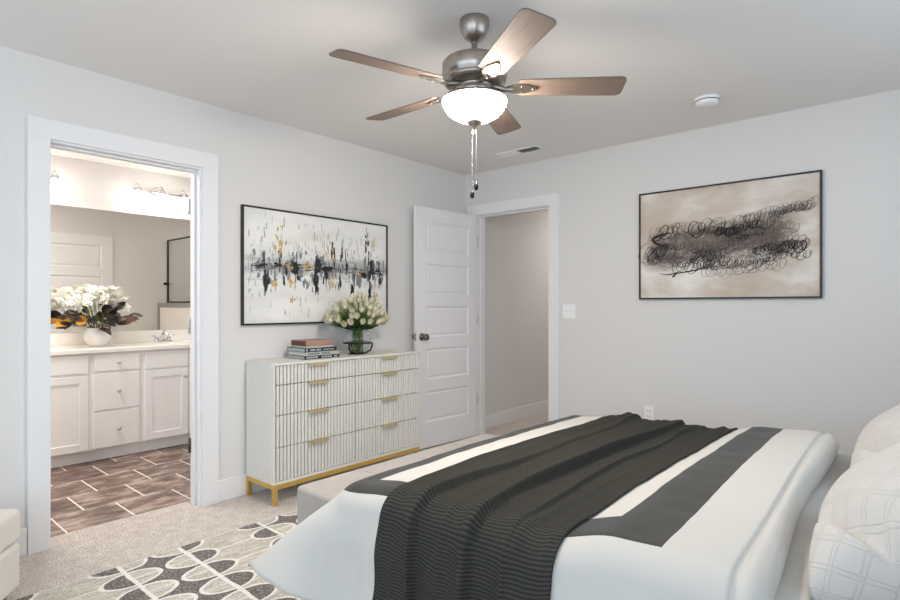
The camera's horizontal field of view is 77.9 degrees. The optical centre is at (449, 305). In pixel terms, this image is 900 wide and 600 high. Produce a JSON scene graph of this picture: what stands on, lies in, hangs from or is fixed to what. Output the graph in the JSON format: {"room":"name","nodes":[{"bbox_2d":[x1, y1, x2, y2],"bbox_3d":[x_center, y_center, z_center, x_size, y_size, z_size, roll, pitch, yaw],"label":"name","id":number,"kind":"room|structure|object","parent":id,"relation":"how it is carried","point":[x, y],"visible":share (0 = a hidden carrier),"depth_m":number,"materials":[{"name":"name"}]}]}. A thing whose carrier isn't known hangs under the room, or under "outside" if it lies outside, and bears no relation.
{"room":"bedroom","nodes":[
{"label":"bedroom","id":0,"kind":"room"},
{"bbox_2d":[85,292,101,327],"bbox_3d":[-2.933,0.051,4.561,0.097,0.397,0.146,0,0,41],"label":"stem","id":1,"kind":"object","parent":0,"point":[97,299],"visible":0.24,"depth_m":4.57,"materials":[{"name":"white plant"}]},
{"bbox_2d":[89,285,110,327],"bbox_3d":[-2.807,0.042,4.482,0.146,0.415,0.118,0,0,-2],"label":"stem","id":2,"kind":"object","parent":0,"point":[94,289],"visible":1,"depth_m":4.46,"materials":[{"name":"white plant"}]},
{"bbox_2d":[96,304,118,323],"bbox_3d":[-2.767,0.116,4.505,0.154,0.266,0.154,0,0,-25],"label":"sprig","id":3,"kind":"object","parent":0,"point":[105,308],"visible":0.94,"depth_m":4.49,"materials":[{"name":"brown plant"}]},
{"bbox_2d":[101,287,123,327],"bbox_3d":[-2.762,0.045,4.536,0.174,0.409,0.119,0,0,-23],"label":"stem","id":4,"kind":"object","parent":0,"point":[115,293],"visible":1,"depth_m":4.53,"materials":[{"name":"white plant"}]},
{"bbox_2d":[102,302,125,326],"bbox_3d":[-2.758,0.107,4.602,0.099,0.284,0.216,0,0,41],"label":"sprig","id":5,"kind":"object","parent":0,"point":[121,305],"visible":0.73,"depth_m":4.59,"materials":[{"name":"brown plant"}]},
{"bbox_2d":[51,155,189,332],"bbox_3d":[-2.893,-0.011,5.052,0.170,2.440,3.700,0,0,41],"label":"wall","id":6,"kind":"structure","parent":0,"point":[86,184],"depth_m":4.85,"materials":[{"name":"white paint"}]},
{"bbox_2d":[51,170,64,193],"bbox_3d":[-3.299,-0.995,4.304,0.202,0.188,0.524,0,0,41],"label":"vanity light","id":7,"kind":"object","parent":6,"relation":"attached to","point":[56,183],"visible":0.36,"depth_m":4.41,"materials":[{"name":"white glass"}]},
{"bbox_2d":[51,204,189,332],"bbox_3d":[-3.050,-0.302,4.737,0.007,1.049,1.700,0,0,41],"label":"vanity mirror","id":8,"kind":"object","parent":6,"relation":"attached to","point":[147,256],"visible":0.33,"depth_m":4.93,"materials":[{"name":"mirror"}]},
{"bbox_2d":[51,329,189,345],"bbox_3d":[-3.038,0.277,4.740,0.021,0.105,1.740,0,0,41],"label":"backsplash","id":9,"kind":"structure","parent":6,"relation":"attached to","point":[57,339],"depth_m":4.92,"materials":[{"name":"stone"}]},
{"bbox_2d":[131,183,188,210],"bbox_3d":[-2.632,-0.995,5.069,0.202,0.188,0.524,0,0,41],"label":"vanity light","id":10,"kind":"object","parent":6,"relation":"attached to","point":[157,194],"visible":0.92,"depth_m":5.03,"materials":[{"name":"white glass"}]},
{"bbox_2d":[0,46,547,527],"bbox_3d":[-0.945,-0.011,4.084,0.120,2.440,9.400,0,0,41],"label":"wall","id":11,"kind":"structure","parent":0,"point":[263,163],"depth_m":3.61,"materials":[{"name":"white paint"}]},
{"bbox_2d":[27,115,218,554],"bbox_3d":[-1.787,0.141,3.105,0.141,2.137,0.954,0,0,41],"label":"door frame","id":12,"kind":"structure","parent":11,"relation":"attached to","point":[43,134],"depth_m":2.95,"materials":[{"name":"white paint"}]},
{"bbox_2d":[16,474,267,555],"bbox_3d":[-1.913,1.143,2.871,0.014,0.133,6.300,0,0,41],"label":"baseboard","id":13,"kind":"structure","parent":11,"relation":"attached to","point":[232,487],"depth_m":3.48,"materials":[{"name":"white paint"}]},
{"bbox_2d":[188,199,190,452],"bbox_3d":[-1.594,0.124,3.414,0.042,1.564,0.012,0,0,41],"label":"jamb hinges","id":14,"kind":"structure","parent":11,"relation":"attached to","point":[189,200],"depth_m":3.42,"materials":[{"name":"silver metal"}]},
{"bbox_2d":[241,204,387,325],"bbox_3d":[-0.916,-0.260,4.004,0.024,0.770,1.243,0,0,41],"label":"wall art","id":15,"kind":"object","parent":11,"relation":"attached to","point":[295,265],"visible":0.98,"depth_m":3.88,"materials":[{"name":"white fabric"}]},
{"bbox_2d":[485,400,547,428],"bbox_3d":[1.182,1.143,6.422,0.014,0.133,2.880,0,0,41],"label":"baseboard","id":16,"kind":"structure","parent":11,"relation":"attached to","point":[503,417],"depth_m":5.84,"materials":[{"name":"white paint"}]},
{"bbox_2d":[6,412,547,599],"bbox_3d":[-0.252,1.239,3.380,6.350,0.060,9.550,0,0,41],"label":"floor","id":17,"kind":"structure","parent":0,"point":[82,553],"depth_m":3.25,"materials":[{"name":"carpet"}]},
{"bbox_2d":[0,509,19,599],"bbox_3d":[-2.012,1.022,1.956,0.608,0.375,0.608,0,0,-12],"label":"ottoman","id":18,"kind":"object","parent":17,"relation":"on","point":[9,518],"visible":1,"depth_m":2.23,"materials":[{"name":"beige fabric"}]},
{"bbox_2d":[0,509,19,552],"bbox_3d":[-2.012,0.903,1.956,0.608,0.138,0.608,0,0,-12],"label":"seat cushion","id":19,"kind":"object","parent":18,"relation":"on","point":[9,518],"depth_m":2.23,"materials":[{"name":"beige fabric"}]},
{"bbox_2d":[51,348,189,467],"bbox_3d":[-2.828,0.788,4.558,0.568,0.842,1.720,0,0,41],"label":"bathroom vanity","id":20,"kind":"object","parent":17,"relation":"on","point":[104,405],"visible":0.54,"depth_m":4.41,"materials":[{"name":"white paint"}]},
{"bbox_2d":[51,329,189,355],"bbox_3d":[-2.836,0.295,4.564,0.557,0.142,1.740,0,0,41],"label":"countertop","id":21,"kind":"structure","parent":20,"relation":"on","point":[121,341],"depth_m":4.65,"materials":[{"name":"stone"}]},
{"bbox_2d":[51,347,64,349],"bbox_3d":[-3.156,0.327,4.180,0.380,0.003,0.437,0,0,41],"label":"sink basin","id":22,"kind":"object","parent":21,"relation":"in","point":[52,348],"depth_m":4.27,"materials":[{"name":"white ceramic"}]},
{"bbox_2d":[83,327,111,346],"bbox_3d":[-2.877,0.254,4.547,0.200,0.150,0.200,0,0,41],"label":"flower vase","id":23,"kind":"object","parent":21,"relation":"on","point":[93,337],"visible":0.84,"depth_m":4.47,"materials":[{"name":"white ceramic"}]},
{"bbox_2d":[51,286,89,326],"bbox_3d":[-3.034,0.046,4.462,0.323,0.409,0.114,0,0,-33],"label":"stem","id":24,"kind":"object","parent":23,"relation":"in","point":[67,289],"visible":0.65,"depth_m":4.43,"materials":[{"name":"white plant"}]},
{"bbox_2d":[54,290,90,326],"bbox_3d":[-2.968,0.063,4.406,0.145,0.375,0.300,0,0,41],"label":"stem","id":25,"kind":"object","parent":23,"relation":"in","point":[61,295],"visible":1,"depth_m":4.33,"materials":[{"name":"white plant"}]},
{"bbox_2d":[56,321,88,329],"bbox_3d":[-2.981,0.182,4.356,0.136,0.135,0.353,0,0,9],"label":"sprig","id":26,"kind":"object","parent":23,"relation":"in","point":[64,325],"visible":0.87,"depth_m":4.31,"materials":[{"name":"brown plant"}]},
{"bbox_2d":[63,314,86,321],"bbox_3d":[-3.023,0.159,4.510,0.242,0.180,0.124,0,0,-40],"label":"sprig","id":27,"kind":"object","parent":23,"relation":"in","point":[66,319],"visible":0.2,"depth_m":4.46,"materials":[{"name":"brown plant"}]},
{"bbox_2d":[63,309,92,327],"bbox_3d":[-2.956,0.138,4.373,0.158,0.224,0.299,0,0,-2],"label":"sprig","id":28,"kind":"object","parent":23,"relation":"in","point":[69,313],"visible":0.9,"depth_m":4.36,"materials":[{"name":"brown plant"}]},
{"bbox_2d":[65,290,91,324],"bbox_3d":[-2.988,0.052,4.478,0.116,0.395,0.216,0,0,41],"label":"stem","id":29,"kind":"object","parent":23,"relation":"in","point":[73,292],"visible":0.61,"depth_m":4.43,"materials":[{"name":"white plant"}]},
{"bbox_2d":[72,315,93,327],"bbox_3d":[-2.894,0.162,4.363,0.133,0.175,0.300,0,0,-18],"label":"sprig","id":30,"kind":"object","parent":23,"relation":"in","point":[82,319],"visible":0.9,"depth_m":4.34,"materials":[{"name":"brown"}]},
{"bbox_2d":[72,294,94,327],"bbox_3d":[-2.886,0.079,4.395,0.126,0.343,0.243,0,0,-21],"label":"stem","id":31,"kind":"object","parent":23,"relation":"in","point":[78,306],"visible":0.99,"depth_m":4.37,"materials":[{"name":"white plant"}]},
{"bbox_2d":[76,287,96,318],"bbox_3d":[-2.960,0.047,4.515,0.120,0.405,0.144,0,0,41],"label":"stem","id":32,"kind":"object","parent":23,"relation":"in","point":[80,291],"visible":0.16,"depth_m":4.51,"materials":[{"name":"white plant"}]},
{"bbox_2d":[77,286,97,326],"bbox_3d":[-2.884,0.046,4.428,0.122,0.408,0.166,0,0,41],"label":"stem","id":33,"kind":"object","parent":23,"relation":"in","point":[87,294],"visible":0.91,"depth_m":4.41,"materials":[{"name":"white plant"}]},
{"bbox_2d":[83,283,99,327],"bbox_3d":[-2.987,0.032,4.610,0.140,0.437,0.178,0,0,-25],"label":"stem","id":34,"kind":"object","parent":23,"relation":"in","point":[86,285],"visible":0.14,"depth_m":4.58,"materials":[{"name":"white plant"}]},
{"bbox_2d":[86,318,110,334],"bbox_3d":[-2.777,0.175,4.452,0.176,0.150,0.180,0,0,-4],"label":"sprig","id":35,"kind":"object","parent":23,"relation":"in","point":[93,321],"visible":0.93,"depth_m":4.41,"materials":[{"name":"brown"}]},
{"bbox_2d":[98,285,117,326],"bbox_3d":[-2.798,0.038,4.549,0.162,0.422,0.147,0,0,41],"label":"stem","id":36,"kind":"object","parent":23,"relation":"in","point":[112,287],"visible":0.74,"depth_m":4.53,"materials":[{"name":"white plant"}]},
{"bbox_2d":[107,312,120,326],"bbox_3d":[-2.834,0.151,4.688,0.127,0.196,0.234,0,0,-10],"label":"sprig","id":37,"kind":"object","parent":23,"relation":"in","point":[110,318],"visible":0.45,"depth_m":4.67,"materials":[{"name":"brown"}]},
{"bbox_2d":[102,316,131,327],"bbox_3d":[-2.728,0.166,4.532,0.240,0.168,0.121,0,0,-20],"label":"sprig","id":38,"kind":"object","parent":23,"relation":"in","point":[121,320],"visible":0.95,"depth_m":4.54,"materials":[{"name":"brown plant"}]},
{"bbox_2d":[104,296,130,326],"bbox_3d":[-2.766,0.084,4.628,0.144,0.332,0.217,0,0,28],"label":"stem","id":39,"kind":"object","parent":23,"relation":"in","point":[126,306],"visible":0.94,"depth_m":4.64,"materials":[{"name":"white plant"}]},
{"bbox_2d":[105,313,142,327],"bbox_3d":[-2.708,0.154,4.630,0.151,0.192,0.291,0,0,37],"label":"sprig","id":40,"kind":"object","parent":23,"relation":"in","point":[133,316],"visible":0.77,"depth_m":4.67,"materials":[{"name":"brown plant"}]},
{"bbox_2d":[152,331,174,341],"bbox_3d":[-2.615,0.277,5.076,0.156,0.105,0.156,0,0,-3],"label":"bathroom faucet","id":41,"kind":"object","parent":21,"relation":"on","point":[163,333],"visible":0.94,"depth_m":5.07,"materials":[{"name":"silver metal"}]},
{"bbox_2d":[144,341,189,343],"bbox_3d":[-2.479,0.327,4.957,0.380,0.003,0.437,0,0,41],"label":"sink basin","id":42,"kind":"object","parent":21,"relation":"in","point":[168,342],"depth_m":4.98,"materials":[{"name":"white ceramic"}]},
{"bbox_2d":[16,510,302,599],"bbox_3d":[-0.106,1.203,2.058,2.792,0.012,2.850,0,0,41],"label":"area rug","id":43,"kind":"object","parent":17,"relation":"on","point":[216,567],"visible":0.16,"depth_m":2.46,"materials":[{"name":"beige carpet"}]},
{"bbox_2d":[297,433,497,524],"bbox_3d":[-0.106,1.004,2.927,0.355,0.387,1.400,0,0,41],"label":"upholstered bench","id":44,"kind":"object","parent":43,"relation":"on","point":[311,497],"visible":0.23,"depth_m":2.60,"materials":[{"name":"beige fabric"}]},
{"bbox_3d":[0.949,0.628,2.061,2.325,1.138,1.960,0,0,41],"label":"bed","id":45,"kind":"object","parent":43,"relation":"on","visible":0},
{"bbox_3d":[0.940,0.805,2.069,2.030,0.216,1.680,0,0,41],"label":"mattress","id":46,"kind":"object","parent":45,"relation":"on","visible":0},
{"bbox_2d":[247,415,838,599],"bbox_3d":[0.545,0.812,2.415,1.846,0.516,2.156,0,0,41],"label":"duvet","id":47,"kind":"object","parent":46,"relation":"on","point":[720,522],"visible":0.48,"depth_m":1.69,"materials":[{"name":"fabric"}]},
{"bbox_2d":[372,412,737,599],"bbox_3d":[0.615,0.845,2.346,0.681,0.571,2.058,0,0,41],"label":"throw","id":48,"kind":"object","parent":47,"relation":"on","point":[492,525],"visible":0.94,"depth_m":1.78,"materials":[{"name":"black fabric"}]},
{"bbox_2d":[774,454,851,599],"bbox_3d":[1.127,0.816,1.906,0.462,0.341,1.859,0,0,41],"label":"sheet","id":49,"kind":"object","parent":46,"relation":"on","point":[793,585],"visible":0.15,"depth_m":1.53,"materials":[{"name":"white fabric"}]},
{"bbox_2d":[808,442,899,599],"bbox_3d":[1.193,0.503,1.370,0.459,0.415,0.700,0,0,41],"label":"bed pillow","id":50,"kind":"object","parent":46,"relation":"on","point":[854,554],"visible":1,"depth_m":1.24,"materials":[{"name":"white fabric"}]},
{"bbox_2d":[850,404,899,467],"bbox_3d":[1.745,0.494,2.003,0.459,0.416,0.700,0,0,41],"label":"bed pillow","id":51,"kind":"object","parent":46,"relation":"on","point":[882,432],"visible":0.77,"depth_m":1.95,"materials":[{"name":"white fabric"}]},
{"bbox_2d":[246,349,419,506],"bbox_3d":[-0.764,0.779,3.919,0.342,0.860,1.253,0,0,41],"label":"dresser","id":52,"kind":"object","parent":17,"relation":"on","point":[311,419],"visible":1,"depth_m":3.66,"materials":[{"name":"white wood"}]},
{"bbox_2d":[286,354,338,359],"bbox_3d":[-0.927,0.338,3.769,0.210,0.022,0.280,0,0,41],"label":"book","id":53,"kind":"object","parent":52,"relation":"on","point":[328,355],"visible":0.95,"depth_m":3.68,"materials":[{"name":"black paper"}]},
{"bbox_2d":[288,350,338,355],"bbox_3d":[-0.924,0.315,3.772,0.202,0.024,0.272,0,0,41],"label":"book","id":54,"kind":"object","parent":53,"relation":"on","point":[334,351],"visible":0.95,"depth_m":3.69,"materials":[{"name":"grey paper"}]},
{"bbox_2d":[287,346,336,352],"bbox_3d":[-0.934,0.290,3.764,0.207,0.026,0.254,0,0,41],"label":"book","id":55,"kind":"object","parent":54,"relation":"on","point":[294,349],"visible":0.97,"depth_m":3.69,"materials":[{"name":"grey paper"}]},
{"bbox_2d":[291,339,332,347],"bbox_3d":[-0.931,0.253,3.758,0.170,0.048,0.218,0,0,41],"label":"book","id":56,"kind":"object","parent":55,"relation":"on","point":[302,343],"visible":1,"depth_m":3.69,"materials":[{"name":"pink paper"}]},
{"bbox_2d":[343,341,372,354],"bbox_3d":[-0.671,0.259,4.027,0.215,0.179,0.213,0,0,41],"label":"glass vase","id":57,"kind":"object","parent":52,"relation":"on","point":[349,343],"visible":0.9,"depth_m":4.03,"materials":[{"name":"black glass"}]},
{"bbox_2d":[323,316,354,346],"bbox_3d":[-0.784,0.197,3.943,0.251,0.269,0.039,0,0,-42],"label":"tulip","id":58,"kind":"object","parent":57,"relation":"in","point":[325,317],"visible":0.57,"depth_m":3.93,"materials":[{"name":"green plant"}]},
{"bbox_2d":[331,303,346,319],"bbox_3d":[-0.762,0.150,3.969,0.191,0.362,0.045,0,0,-43],"label":"tulip","id":59,"kind":"object","parent":57,"relation":"in","point":[334,304],"visible":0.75,"depth_m":3.94,"materials":[{"name":"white plant"}]},
{"bbox_2d":[326,316,354,340],"bbox_3d":[-0.758,0.198,3.906,0.044,0.266,0.269,0,0,41],"label":"tulip","id":60,"kind":"object","parent":57,"relation":"in","point":[329,319],"visible":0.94,"depth_m":3.83,"materials":[{"name":"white plant"}]},
{"bbox_2d":[333,306,352,327],"bbox_3d":[-0.746,0.163,3.945,0.044,0.338,0.200,0,0,41],"label":"tulip","id":61,"kind":"object","parent":57,"relation":"in","point":[336,309],"visible":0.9,"depth_m":3.90,"materials":[{"name":"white plant"}]},
{"bbox_2d":[333,317,355,350],"bbox_3d":[-0.726,0.199,3.899,0.043,0.265,0.246,0,0,32],"label":"tulip","id":62,"kind":"object","parent":57,"relation":"in","point":[339,319],"visible":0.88,"depth_m":3.81,"materials":[{"name":"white plant"}]},
{"bbox_2d":[333,312,355,349],"bbox_3d":[-0.726,0.187,3.898,0.042,0.288,0.249,0,0,32],"label":"tulip","id":63,"kind":"object","parent":57,"relation":"in","point":[335,314],"visible":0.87,"depth_m":3.83,"materials":[{"name":"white plant"}]},
{"bbox_2d":[342,297,349,314],"bbox_3d":[-0.713,0.134,3.959,0.041,0.394,0.145,0,0,41],"label":"tulip","id":64,"kind":"object","parent":57,"relation":"in","point":[345,300],"visible":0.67,"depth_m":3.92,"materials":[{"name":"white plant"}]},
{"bbox_2d":[339,300,354,329],"bbox_3d":[-0.736,0.145,3.990,0.135,0.373,0.039,0,0,-42],"label":"tulip","id":65,"kind":"object","parent":57,"relation":"in","point":[340,303],"visible":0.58,"depth_m":3.98,"materials":[{"name":"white plant"}]},
{"bbox_2d":[340,320,356,351],"bbox_3d":[-0.696,0.214,3.893,0.043,0.235,0.239,0,0,20],"label":"tulip","id":66,"kind":"object","parent":57,"relation":"in","point":[343,323],"visible":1,"depth_m":3.83,"materials":[{"name":"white plant"}]},
{"bbox_2d":[342,302,355,330],"bbox_3d":[-0.703,0.151,3.928,0.039,0.361,0.185,0,0,28],"label":"tulip","id":67,"kind":"object","parent":57,"relation":"in","point":[345,306],"visible":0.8,"depth_m":3.87,"materials":[{"name":"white plant"}]},
{"bbox_2d":[347,318,356,342],"bbox_3d":[-0.670,0.206,3.902,0.045,0.250,0.220,0,0,10],"label":"tulip","id":68,"kind":"object","parent":57,"relation":"in","point":[350,321],"visible":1,"depth_m":3.84,"materials":[{"name":"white plant"}]},
{"bbox_2d":[348,294,355,320],"bbox_3d":[-0.684,0.125,3.955,0.043,0.412,0.129,0,0,27],"label":"tulip","id":69,"kind":"object","parent":57,"relation":"in","point":[350,299],"visible":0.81,"depth_m":3.92,"materials":[{"name":"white plant"}]},
{"bbox_2d":[349,306,355,322],"bbox_3d":[-0.685,0.164,3.928,0.045,0.334,0.177,0,0,-3],"label":"tulip","id":70,"kind":"object","parent":57,"relation":"in","point":[351,309],"visible":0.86,"depth_m":3.87,"materials":[{"name":"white plant"}]},
{"bbox_2d":[349,312,356,329],"bbox_3d":[-0.669,0.187,3.911,0.041,0.289,0.204,0,0,9],"label":"tulip","id":71,"kind":"object","parent":57,"relation":"in","point":[351,315],"visible":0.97,"depth_m":3.85,"materials":[{"name":"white plant"}]},
{"bbox_2d":[354,311,359,351],"bbox_3d":[-0.661,0.184,3.917,0.044,0.296,0.196,0,0,-13],"label":"tulip","id":72,"kind":"object","parent":57,"relation":"in","point":[356,314],"visible":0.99,"depth_m":3.88,"materials":[{"name":"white plant"}]},
{"bbox_2d":[356,296,361,322],"bbox_3d":[-0.655,0.130,3.971,0.039,0.402,0.106,0,0,-24],"label":"tulip","id":73,"kind":"object","parent":57,"relation":"in","point":[359,300],"visible":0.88,"depth_m":3.95,"materials":[{"name":"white plant"}]},
{"bbox_2d":[358,305,364,328],"bbox_3d":[-0.640,0.162,3.952,0.040,0.338,0.146,0,0,-27],"label":"tulip","id":74,"kind":"object","parent":57,"relation":"in","point":[361,309],"visible":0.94,"depth_m":3.92,"materials":[{"name":"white plant"}]},
{"bbox_2d":[358,318,365,337],"bbox_3d":[-0.626,0.207,3.932,0.041,0.249,0.188,0,0,-19],"label":"tulip","id":75,"kind":"object","parent":57,"relation":"in","point":[362,321],"visible":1,"depth_m":3.89,"materials":[{"name":"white plant"}]},
{"bbox_2d":[359,293,366,323],"bbox_3d":[-0.639,0.119,4.046,0.044,0.425,0.069,0,0,41],"label":"tulip","id":76,"kind":"object","parent":57,"relation":"in","point":[364,296],"visible":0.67,"depth_m":4.04,"materials":[{"name":"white plant"}]},
{"bbox_2d":[359,309,372,329],"bbox_3d":[-0.602,0.176,3.962,0.037,0.311,0.168,0,0,-39],"label":"tulip","id":77,"kind":"object","parent":57,"relation":"in","point":[369,313],"visible":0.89,"depth_m":3.93,"materials":[{"name":"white plant"}]},
{"bbox_2d":[358,318,373,351],"bbox_3d":[-0.597,0.206,3.956,0.038,0.251,0.183,0,0,-38],"label":"tulip","id":78,"kind":"object","parent":57,"relation":"in","point":[370,319],"visible":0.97,"depth_m":3.94,"materials":[{"name":"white plant"}]},
{"bbox_2d":[362,301,370,318],"bbox_3d":[-0.619,0.146,4.002,0.102,0.371,0.040,0,0,7],"label":"tulip","id":79,"kind":"object","parent":57,"relation":"in","point":[366,302],"visible":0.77,"depth_m":4.00,"materials":[{"name":"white plant"}]},
{"bbox_2d":[359,311,376,342],"bbox_3d":[-0.592,0.180,3.971,0.171,0.302,0.040,0,0,26],"label":"tulip","id":80,"kind":"object","parent":57,"relation":"in","point":[373,315],"visible":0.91,"depth_m":3.95,"materials":[{"name":"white plant"}]},
{"bbox_2d":[363,297,374,318],"bbox_3d":[-0.607,0.132,4.048,0.120,0.398,0.043,0,0,-6],"label":"tulip","id":81,"kind":"object","parent":57,"relation":"in","point":[371,300],"visible":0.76,"depth_m":4.04,"materials":[{"name":"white plant"}]},
{"bbox_2d":[364,303,373,317],"bbox_3d":[-0.600,0.154,3.992,0.138,0.354,0.048,0,0,41],"label":"tulip","id":82,"kind":"object","parent":57,"relation":"in","point":[369,306],"visible":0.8,"depth_m":3.96,"materials":[{"name":"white plant"}]},
{"bbox_2d":[359,318,382,351],"bbox_3d":[-0.569,0.206,3.992,0.193,0.251,0.038,0,0,13],"label":"tulip","id":83,"kind":"object","parent":57,"relation":"in","point":[379,321],"visible":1,"depth_m":3.99,"materials":[{"name":"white plant"}]},
{"bbox_2d":[360,317,385,342],"bbox_3d":[-0.559,0.204,4.027,0.200,0.254,0.038,0,0,1],"label":"tulip","id":84,"kind":"object","parent":57,"relation":"in","point":[382,318],"visible":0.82,"depth_m":4.02,"materials":[{"name":"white plant"}]},
{"bbox_2d":[371,309,385,324],"bbox_3d":[-0.562,0.177,4.034,0.195,0.309,0.044,0,0,-6],"label":"tulip","id":85,"kind":"object","parent":57,"relation":"in","point":[381,313],"visible":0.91,"depth_m":4.03,"materials":[{"name":"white plant"}]},
{"bbox_2d":[412,205,477,448],"bbox_3d":[-0.026,0.182,4.894,0.179,2.030,0.763,0,0,44],"label":"door","id":86,"kind":"structure","parent":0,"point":[445,242],"depth_m":4.86,"materials":[{"name":"white paint"}]},
{"bbox_2d":[0,0,899,177],"bbox_3d":[-0.252,-1.271,3.380,6.350,0.080,9.550,0,0,41],"label":"ceiling","id":87,"kind":"structure","parent":0,"point":[270,60],"depth_m":2.73,"materials":[{"name":"white paint"}]},
{"bbox_2d":[329,8,626,197],"bbox_3d":[0.074,-0.848,2.417,1.205,0.766,1.235,0,0,41],"label":"ceiling fan","id":88,"kind":"object","parent":87,"relation":"hanging from","point":[475,78],"visible":1,"depth_m":2.31,"materials":[{"name":"silver metal"}]},
{"bbox_2d":[496,145,544,157],"bbox_3d":[0.555,-1.226,4.423,0.380,0.010,0.124,0,0,41],"label":"ceiling vent","id":89,"kind":"object","parent":87,"relation":"in","point":[533,148],"visible":1,"depth_m":4.41,"materials":[{"name":"white plastic"}]},
{"bbox_2d":[694,94,719,108],"bbox_3d":[1.523,-1.207,3.297,0.140,0.048,0.140,0,0,41],"label":"smoke detector","id":90,"kind":"object","parent":87,"relation":"attached to","point":[707,100],"visible":1,"depth_m":3.26,"materials":[{"name":"white plastic"}]},
{"bbox_2d":[466,89,899,455],"bbox_3d":[1.691,-0.011,3.988,4.220,2.440,0.120,0,0,41],"label":"wall","id":91,"kind":"structure","parent":0,"point":[829,364],"depth_m":3.71,"materials":[{"name":"white paint"}]},
{"bbox_2d":[467,193,559,435],"bbox_3d":[0.572,0.138,4.952,0.975,2.142,0.141,0,0,41],"label":"door frame","id":92,"kind":"structure","parent":91,"relation":"attached to","point":[551,202],"depth_m":4.66,"materials":[{"name":"white paint"}]},
{"bbox_2d":[563,304,575,318],"bbox_3d":[0.968,0.046,4.528,0.120,0.116,0.016,0,0,41],"label":"light switch","id":93,"kind":"object","parent":91,"relation":"attached to","point":[569,310],"visible":1,"depth_m":4.53,"materials":[{"name":"white plastic"}]},
{"bbox_2d":[644,405,653,419],"bbox_3d":[1.466,0.794,4.098,0.072,0.116,0.010,0,0,41],"label":"wall outlet","id":94,"kind":"object","parent":91,"relation":"attached to","point":[648,410],"visible":0.86,"depth_m":4.09,"materials":[{"name":"white plastic"}]},
{"bbox_2d":[638,170,822,298],"bbox_3d":[1.835,-0.438,3.764,1.144,0.780,0.024,0,0,41],"label":"wall art","id":95,"kind":"object","parent":91,"relation":"attached to","point":[758,238],"visible":1,"depth_m":3.69,"materials":[{"name":"beige fabric"}]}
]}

